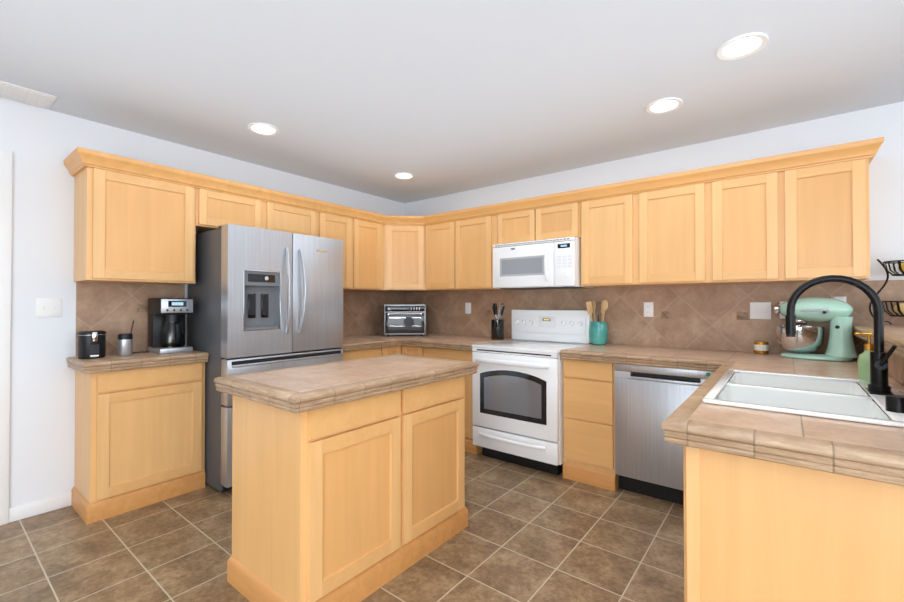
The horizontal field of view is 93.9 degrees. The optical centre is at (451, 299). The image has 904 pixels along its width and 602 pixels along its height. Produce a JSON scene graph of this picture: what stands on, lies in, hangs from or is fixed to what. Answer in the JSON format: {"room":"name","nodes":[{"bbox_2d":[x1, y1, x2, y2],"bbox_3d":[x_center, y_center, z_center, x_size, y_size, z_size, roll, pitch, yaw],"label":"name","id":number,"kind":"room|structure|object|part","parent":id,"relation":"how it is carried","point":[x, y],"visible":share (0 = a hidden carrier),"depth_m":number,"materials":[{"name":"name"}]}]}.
{"room":"kitchen","nodes":[
{"label":"kitchen","id":0,"kind":"room"},
{"bbox_2d":[0,97,404,507],"bbox_3d":[-3.142,0.057,1.846,0.100,2.471,8.400,0,-1,38],"label":"wall","id":1,"kind":"structure","parent":0,"point":[42,144],"depth_m":2.61,"materials":[{"name":"white paint"}]},
{"bbox_2d":[0,149,12,525],"bbox_3d":[-2.898,0.210,2.058,0.018,2.168,1.038,0,-1,38],"label":"door frame","id":2,"kind":"structure","parent":1,"relation":"attached to","point":[6,160],"depth_m":2.44,"materials":[{"name":"white"}]},
{"bbox_2d":[9,492,71,522],"bbox_3d":[-4.019,1.237,0.630,0.012,0.085,5.224,0,-1,38],"label":"baseboard","id":3,"kind":"structure","parent":1,"relation":"attached to","point":[31,509],"depth_m":2.56,"materials":[{"name":"white wood"}]},
{"bbox_2d":[36,298,61,316],"bbox_3d":[-2.476,0.050,2.597,0.016,0.116,0.118,0,-1,38],"label":"double light switch","id":4,"kind":"object","parent":1,"relation":"attached to","point":[48,307],"visible":1,"depth_m":2.60,"materials":[{"name":"white plastic"}]},
{"bbox_2d":[71,153,198,284],"bbox_3d":[-2.097,-0.473,2.821,0.337,0.720,0.589,0,-1,38],"label":"upper cabinet","id":5,"kind":"object","parent":1,"relation":"attached to","point":[137,224],"depth_m":2.67,"materials":[{"name":"brown wood"}]},
{"bbox_2d":[199,177,266,232],"bbox_3d":[-1.763,-0.673,3.247,0.337,0.312,0.486,0,-1,38],"label":"upper cabinet","id":6,"kind":"object","parent":1,"relation":"attached to","point":[219,204],"depth_m":3.13,"materials":[{"name":"brown wood"}]},
{"bbox_2d":[76,282,404,355],"bbox_3d":[-1.483,0.136,3.861,0.010,0.477,2.964,0,-1,38],"label":"tile backsplash","id":7,"kind":"structure","parent":1,"relation":"attached to","point":[113,310],"depth_m":2.95,"materials":[{"name":"brown tile"}]},
{"bbox_2d":[267,193,322,236],"bbox_3d":[-1.458,-0.669,3.634,0.337,0.312,0.498,0,-1,38],"label":"upper cabinet","id":8,"kind":"object","parent":1,"relation":"attached to","point":[285,214],"depth_m":3.54,"materials":[{"name":"brown wood"}]},
{"bbox_2d":[323,205,350,289],"bbox_3d":[-1.166,-0.461,4.002,0.337,0.720,0.443,0,-1,38],"label":"upper cabinet","id":9,"kind":"object","parent":1,"relation":"attached to","point":[334,220],"depth_m":3.89,"materials":[{"name":"brown wood"}]},
{"bbox_2d":[347,209,386,290],"bbox_3d":[-0.933,-0.458,4.259,0.385,0.720,0.549,0,-1,38],"label":"upper cabinet","id":10,"kind":"object","parent":1,"relation":"attached to","point":[366,233],"depth_m":4.15,"materials":[{"name":"brown wood"}]},
{"bbox_2d":[0,452,683,601],"bbox_3d":[-0.118,1.298,-0.550,7.800,0.060,8.400,0,-1,38],"label":"floor","id":11,"kind":"structure","parent":0,"point":[527,534],"depth_m":2.17,"materials":[{"name":"tile"}]},
{"bbox_2d":[71,362,204,524],"bbox_3d":[-2.060,0.857,2.806,0.396,0.891,0.635,0,-1,38],"label":"base cabinet","id":12,"kind":"object","parent":11,"relation":"on","point":[139,438],"visible":0.83,"depth_m":2.64,"materials":[{"name":"brown wood"}]},
{"bbox_2d":[66,350,208,373],"bbox_3d":[-2.054,0.397,2.788,0.436,0.065,0.665,0,-1,38],"label":"countertop","id":13,"kind":"structure","parent":12,"relation":"on","point":[116,362],"depth_m":2.63,"materials":[{"name":"tile"}]},
{"bbox_2d":[77,330,105,358],"bbox_3d":[-2.241,0.278,2.629,0.141,0.168,0.138,0,-1,38],"label":"coffee canister","id":14,"kind":"object","parent":13,"relation":"on","point":[91,344],"visible":1,"depth_m":2.58,"materials":[{"name":"black plastic"}]},
{"bbox_2d":[118,333,132,355],"bbox_3d":[-2.128,0.292,2.750,0.077,0.142,0.077,0,-1,38],"label":"grinder","id":15,"kind":"object","parent":13,"relation":"on","point":[125,341],"visible":1,"depth_m":2.72,"materials":[{"name":"silver metal"}]},
{"bbox_2d":[148,298,192,353],"bbox_3d":[-1.966,0.178,2.955,0.271,0.375,0.200,0,-1,38],"label":"coffee maker","id":16,"kind":"object","parent":13,"relation":"on","point":[166,325],"visible":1,"depth_m":2.90,"materials":[{"name":"silver metal"}]},
{"bbox_2d":[187,224,342,491],"bbox_3d":[-1.415,0.405,3.306,0.740,1.805,0.924,0,-1,38],"label":"refrigerator","id":17,"kind":"object","parent":11,"relation":"on","point":[265,299],"visible":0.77,"depth_m":2.99,"materials":[{"name":"grey metal"}]},
{"bbox_2d":[227,376,467,601],"bbox_3d":[-0.468,0.850,2.182,0.592,0.891,1.073,0,-1,38],"label":"base cabinet","id":18,"kind":"object","parent":11,"relation":"on","point":[360,500],"visible":0.94,"depth_m":1.83,"materials":[{"name":"brown wood"}]},
{"bbox_2d":[214,354,478,413],"bbox_3d":[-0.470,0.390,2.188,0.677,0.065,1.163,0,-1,38],"label":"countertop","id":19,"kind":"structure","parent":18,"relation":"on","point":[299,389],"depth_m":1.91,"materials":[{"name":"tile"}]},
{"bbox_2d":[343,348,374,360],"bbox_3d":[-1.021,0.868,3.946,0.617,0.892,0.553,0,-1,38],"label":"base cabinet","id":20,"kind":"object","parent":11,"relation":"on","point":[364,353],"depth_m":3.71,"materials":[{"name":"brown wood"}]},
{"bbox_2d":[375,345,402,356],"bbox_3d":[-0.808,0.870,4.167,0.677,0.892,0.351,0,-1,38],"label":"base cabinet","id":21,"kind":"object","parent":11,"relation":"on","point":[382,351],"depth_m":4.00,"materials":[{"name":"brown wood"}]},
{"bbox_2d":[403,345,426,356],"bbox_3d":[-0.178,0.871,4.256,0.361,0.892,0.727,0,-1,38],"label":"base cabinet","id":22,"kind":"object","parent":11,"relation":"on","point":[407,350],"depth_m":4.01,"materials":[{"name":"brown wood"}]},
{"bbox_2d":[427,347,481,454],"bbox_3d":[0.145,0.869,4.040,0.679,0.892,0.667,0,-1,38],"label":"base cabinet","id":23,"kind":"object","parent":11,"relation":"on","point":[461,355],"depth_m":3.64,"materials":[{"name":"brown wood"}]},
{"bbox_2d":[340,333,511,351],"bbox_3d":[-0.408,0.409,4.011,1.507,0.065,1.407,0,-1,38],"label":"countertop","id":24,"kind":"structure","parent":23,"relation":"on","point":[439,341],"depth_m":3.92,"materials":[{"name":"tile"}]},
{"bbox_2d":[384,304,425,335],"bbox_3d":[-0.505,0.217,4.528,0.430,0.330,0.421,0,-1,-7],"label":"toaster oven","id":25,"kind":"object","parent":24,"relation":"on","point":[404,319],"visible":1,"depth_m":4.36,"materials":[{"name":"silver metal"}]},
{"bbox_2d":[488,303,504,339],"bbox_3d":[0.434,0.206,3.999,0.149,0.341,0.148,0,-1,38],"label":"knife block","id":26,"kind":"object","parent":24,"relation":"on","point":[497,329],"visible":1,"depth_m":3.95,"materials":[{"name":"black"}]},
{"bbox_2d":[472,309,591,474],"bbox_3d":[0.662,0.699,3.529,0.762,1.220,0.786,0,-1,38],"label":"range","id":27,"kind":"object","parent":11,"relation":"on","point":[517,398],"visible":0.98,"depth_m":3.30,"materials":[{"name":"white metal"}]},
{"bbox_2d":[563,359,618,491],"bbox_3d":[1.160,0.861,3.240,0.374,0.891,0.667,0,-1,38],"label":"base cabinet","id":28,"kind":"object","parent":11,"relation":"on","point":[588,422],"visible":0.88,"depth_m":2.97,"materials":[{"name":"brown wood"}]},
{"bbox_2d":[615,364,713,504],"bbox_3d":[1.525,0.859,2.923,0.582,0.888,0.657,0,-1,38],"label":"dishwasher","id":29,"kind":"object","parent":11,"relation":"on","point":[649,400],"visible":0.58,"depth_m":2.72,"materials":[{"name":"silver metal"}]},
{"bbox_2d":[683,393,903,601],"bbox_3d":[1.629,0.847,1.883,0.862,0.891,2.218,0,-1,38],"label":"base cabinet","id":30,"kind":"object","parent":11,"relation":"on","point":[756,530],"visible":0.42,"depth_m":1.09,"materials":[{"name":"brown wood"}]},
{"bbox_2d":[560,344,903,485],"bbox_3d":[1.234,0.390,2.166,1.826,0.065,2.272,0,-1,38],"label":"countertop","id":31,"kind":"structure","parent":30,"relation":"on","point":[873,452],"depth_m":1.18,"materials":[{"name":"tile"}]},
{"bbox_2d":[586,300,607,344],"bbox_3d":[1.213,0.187,3.493,0.159,0.368,0.173,0,-1,38],"label":"utensil crock","id":32,"kind":"object","parent":31,"relation":"on","point":[598,332],"visible":0.98,"depth_m":3.45,"materials":[{"name":"teal ceramic"}]},
{"bbox_2d":[754,341,768,353],"bbox_3d":[2.091,0.324,2.856,0.081,0.082,0.081,0,-1,38],"label":"candle jar","id":33,"kind":"object","parent":31,"relation":"on","point":[761,347],"visible":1,"depth_m":2.83,"materials":[{"name":"orange glass"}]},
{"bbox_2d":[702,369,903,427],"bbox_3d":[1.330,0.415,1.590,0.560,0.246,0.850,0,-1,38],"label":"double-basin sink","id":34,"kind":"object","parent":31,"relation":"in","point":[846,399],"depth_m":1.59,"materials":[{"name":"white ceramic"}]},
{"bbox_3d":[1.337,0.312,1.267,0.052,0.047,0.052,0,-1,38],"label":"sink hole cap","id":35,"kind":"part","parent":34,"relation":"part of","materials":[{"name":"black metal"}]},
{"bbox_2d":[774,297,857,361],"bbox_3d":[2.203,0.173,2.570,0.297,0.378,0.387,1,-1,-44],"label":"stand mixer","id":36,"kind":"object","parent":31,"relation":"on","point":[805,342],"visible":0.94,"depth_m":2.52,"materials":[{"name":"green metal"}]},
{"bbox_2d":[785,275,896,394],"bbox_3d":[1.454,0.122,1.598,0.302,0.433,0.138,0,-1,38],"label":"faucet","id":37,"kind":"object","parent":31,"relation":"on","point":[879,383],"visible":1,"depth_m":1.54,"materials":[{"name":"black metal"}]},
{"bbox_2d":[854,332,873,380],"bbox_3d":[1.764,0.247,1.794,0.087,0.213,0.074,0,-1,18],"label":"soap dispenser","id":38,"kind":"object","parent":31,"relation":"on","point":[863,365],"visible":0.71,"depth_m":1.78,"materials":[{"name":"green"}]},
{"bbox_2d":[0,0,903,203],"bbox_3d":[-0.118,-1.233,-0.524,7.800,0.060,8.400,0,-1,38],"label":"ceiling","id":39,"kind":"structure","parent":0,"point":[437,98],"depth_m":2.21,"materials":[{"name":"white paint"}]},
{"bbox_2d":[0,81,56,109],"bbox_3d":[-2.479,-1.169,2.393,0.250,0.008,0.320,0,-1,38],"label":"ceiling vent","id":40,"kind":"object","parent":39,"relation":"in","point":[13,92],"visible":1,"depth_m":2.42,"materials":[{"name":"white metal"}]},
{"bbox_2d":[247,123,278,135],"bbox_3d":[-1.290,-1.163,2.889,0.200,0.010,0.200,0,-1,38],"label":"recessed light","id":41,"kind":"object","parent":39,"relation":"in","point":[264,129],"visible":1,"depth_m":2.89,"materials":[{"name":"white glass"}]},
{"bbox_2d":[393,172,414,179],"bbox_3d":[-0.449,-1.153,3.942,0.200,0.010,0.200,0,-1,38],"label":"recessed light","id":42,"kind":"object","parent":39,"relation":"in","point":[403,175],"visible":0.98,"depth_m":3.93,"materials":[{"name":"white glass"}]},
{"bbox_2d":[646,97,682,113],"bbox_3d":[1.280,-1.167,2.549,0.200,0.010,0.200,0,-1,38],"label":"recessed light","id":43,"kind":"object","parent":39,"relation":"in","point":[665,105],"visible":1,"depth_m":2.54,"materials":[{"name":"white glass"}]},
{"bbox_2d":[716,32,768,59],"bbox_3d":[1.346,-1.173,1.963,0.200,0.010,0.200,0,-1,38],"label":"recessed light","id":44,"kind":"object","parent":39,"relation":"in","point":[742,46],"visible":1,"depth_m":1.96,"materials":[{"name":"white glass"}]},
{"bbox_2d":[405,101,903,353],"bbox_3d":[2.490,0.065,2.691,7.700,2.471,0.100,0,-1,38],"label":"wall","id":45,"kind":"structure","parent":0,"point":[886,186],"depth_m":2.85,"materials":[{"name":"white paint"}]},
{"bbox_2d":[387,216,422,291],"bbox_3d":[-0.513,-0.455,4.603,0.618,0.720,0.618,0,-1,38],"label":"upper cabinet","id":46,"kind":"object","parent":45,"relation":"attached to","point":[404,234],"depth_m":4.37,"materials":[{"name":"brown wood"}]},
{"bbox_2d":[423,213,466,290],"bbox_3d":[-0.037,-0.457,4.376,0.519,0.720,0.385,0,-1,38],"label":"upper cabinet","id":47,"kind":"object","parent":45,"relation":"attached to","point":[440,234],"depth_m":4.26,"materials":[{"name":"brown wood"}]},
{"bbox_2d":[459,209,504,289],"bbox_3d":[0.294,-0.459,4.145,0.539,0.720,0.337,0,-1,38],"label":"upper cabinet","id":48,"kind":"object","parent":45,"relation":"attached to","point":[477,229],"depth_m":3.99,"materials":[{"name":"brown wood"}]},
{"bbox_2d":[495,201,542,244],"bbox_3d":[0.682,-0.658,3.842,0.444,0.329,0.337,0,-1,38],"label":"upper cabinet","id":49,"kind":"object","parent":45,"relation":"attached to","point":[513,223],"depth_m":3.70,"materials":[{"name":"brown wood"}]},
{"bbox_2d":[493,237,592,289],"bbox_3d":[0.772,-0.293,3.680,0.758,0.396,0.473,0,-1,38],"label":"over-the-range microwave","id":50,"kind":"object","parent":49,"relation":"attached to","point":[554,263],"visible":1,"depth_m":3.50,"materials":[{"name":"white plastic"}]},
{"bbox_2d":[543,193,578,239],"bbox_3d":[0.944,-0.660,3.635,0.444,0.329,0.337,0,-1,38],"label":"upper cabinet","id":51,"kind":"object","parent":45,"relation":"attached to","point":[560,214],"depth_m":3.46,"materials":[{"name":"brown wood"}]},
{"bbox_2d":[579,185,642,286],"bbox_3d":[1.286,-0.467,3.364,0.423,0.720,0.337,0,-1,38],"label":"upper cabinet","id":52,"kind":"object","parent":45,"relation":"attached to","point":[608,218],"depth_m":3.22,"materials":[{"name":"brown wood"}]},
{"bbox_2d":[405,280,903,356],"bbox_3d":[1.180,0.134,3.653,4.450,0.477,0.010,0,-1,38],"label":"tile backsplash","id":53,"kind":"structure","parent":45,"relation":"attached to","point":[712,317],"depth_m":3.24,"materials":[{"name":"brown tile"}]},
{"bbox_2d":[465,303,470,313],"bbox_3d":[0.169,0.091,4.439,0.072,0.116,0.009,0,-1,38],"label":"electrical outlet","id":54,"kind":"object","parent":53,"relation":"attached to","point":[467,308],"visible":1,"depth_m":4.44,"materials":[{"name":"white plastic"}]},
{"bbox_2d":[644,302,652,316],"bbox_3d":[1.556,0.080,3.346,0.072,0.116,0.009,0,-1,38],"label":"electrical outlet","id":55,"kind":"object","parent":53,"relation":"attached to","point":[648,309],"visible":1,"depth_m":3.35,"materials":[{"name":"white plastic"}]},
{"bbox_2d":[750,302,770,318],"bbox_3d":[2.117,0.077,2.900,0.118,0.116,0.016,0,-1,38],"label":"double light switch","id":56,"kind":"object","parent":53,"relation":"attached to","point":[760,310],"visible":1,"depth_m":2.90,"materials":[{"name":"white plastic"}]},
{"bbox_2d":[780,301,786,318],"bbox_3d":[2.229,0.070,2.816,0.072,0.116,0.009,0,-1,38],"label":"light switch","id":57,"kind":"object","parent":53,"relation":"attached to","point":[781,315],"visible":0.19,"depth_m":2.83,"materials":[{"name":"white plastic"}]},
{"bbox_2d":[831,296,845,301],"bbox_3d":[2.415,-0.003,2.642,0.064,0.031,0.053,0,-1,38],"label":"outlet","id":58,"kind":"object","parent":53,"relation":"attached to","point":[842,298],"visible":0.17,"depth_m":2.62,"materials":[{"name":"white plastic"}]},
{"bbox_2d":[639,173,710,285],"bbox_3d":[1.633,-0.470,3.090,0.460,0.720,0.337,0,-1,38],"label":"upper cabinet","id":59,"kind":"object","parent":45,"relation":"attached to","point":[675,213],"depth_m":2.94,"materials":[{"name":"brown wood"}]},
{"bbox_2d":[711,157,798,283],"bbox_3d":[1.993,-0.473,2.807,0.457,0.720,0.337,0,-1,38],"label":"upper cabinet","id":60,"kind":"object","parent":45,"relation":"attached to","point":[755,208],"depth_m":2.66,"materials":[{"name":"brown wood"}]},
{"bbox_2d":[799,145,874,281],"bbox_3d":[2.238,-0.475,2.613,0.461,0.720,0.337,0,-1,38],"label":"upper cabinet","id":61,"kind":"object","parent":45,"relation":"attached to","point":[801,216],"depth_m":2.43,"materials":[{"name":"brown wood"}]},
{"bbox_3d":[1.916,0.741,1.673,0.150,1.098,2.197,0,-1,38],"label":"wall","id":62,"kind":"structure","parent":0,"visible":0},
{"bbox_2d":[852,325,903,357],"bbox_3d":[1.940,0.176,1.588,0.446,0.065,2.294,0,-1,38],"label":"countertop","id":63,"kind":"structure","parent":62,"relation":"on","point":[893,334],"depth_m":1.89,"materials":[{"name":"tile"}]},
{"bbox_2d":[869,259,903,324],"bbox_3d":[2.578,-0.043,2.336,0.394,0.386,0.238,0,-1,38],"label":"fruit basket","id":64,"kind":"object","parent":63,"relation":"on","point":[897,308],"visible":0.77,"depth_m":2.39,"materials":[{"name":"black metal"}]},
{"bbox_2d":[865,341,903,384],"bbox_3d":[1.851,0.273,1.723,0.008,0.159,2.189,0,-1,38],"label":"tile backsplash","id":65,"kind":"structure","parent":62,"relation":"attached to","point":[895,367],"depth_m":1.85,"materials":[{"name":"brown tile"}]}
]}

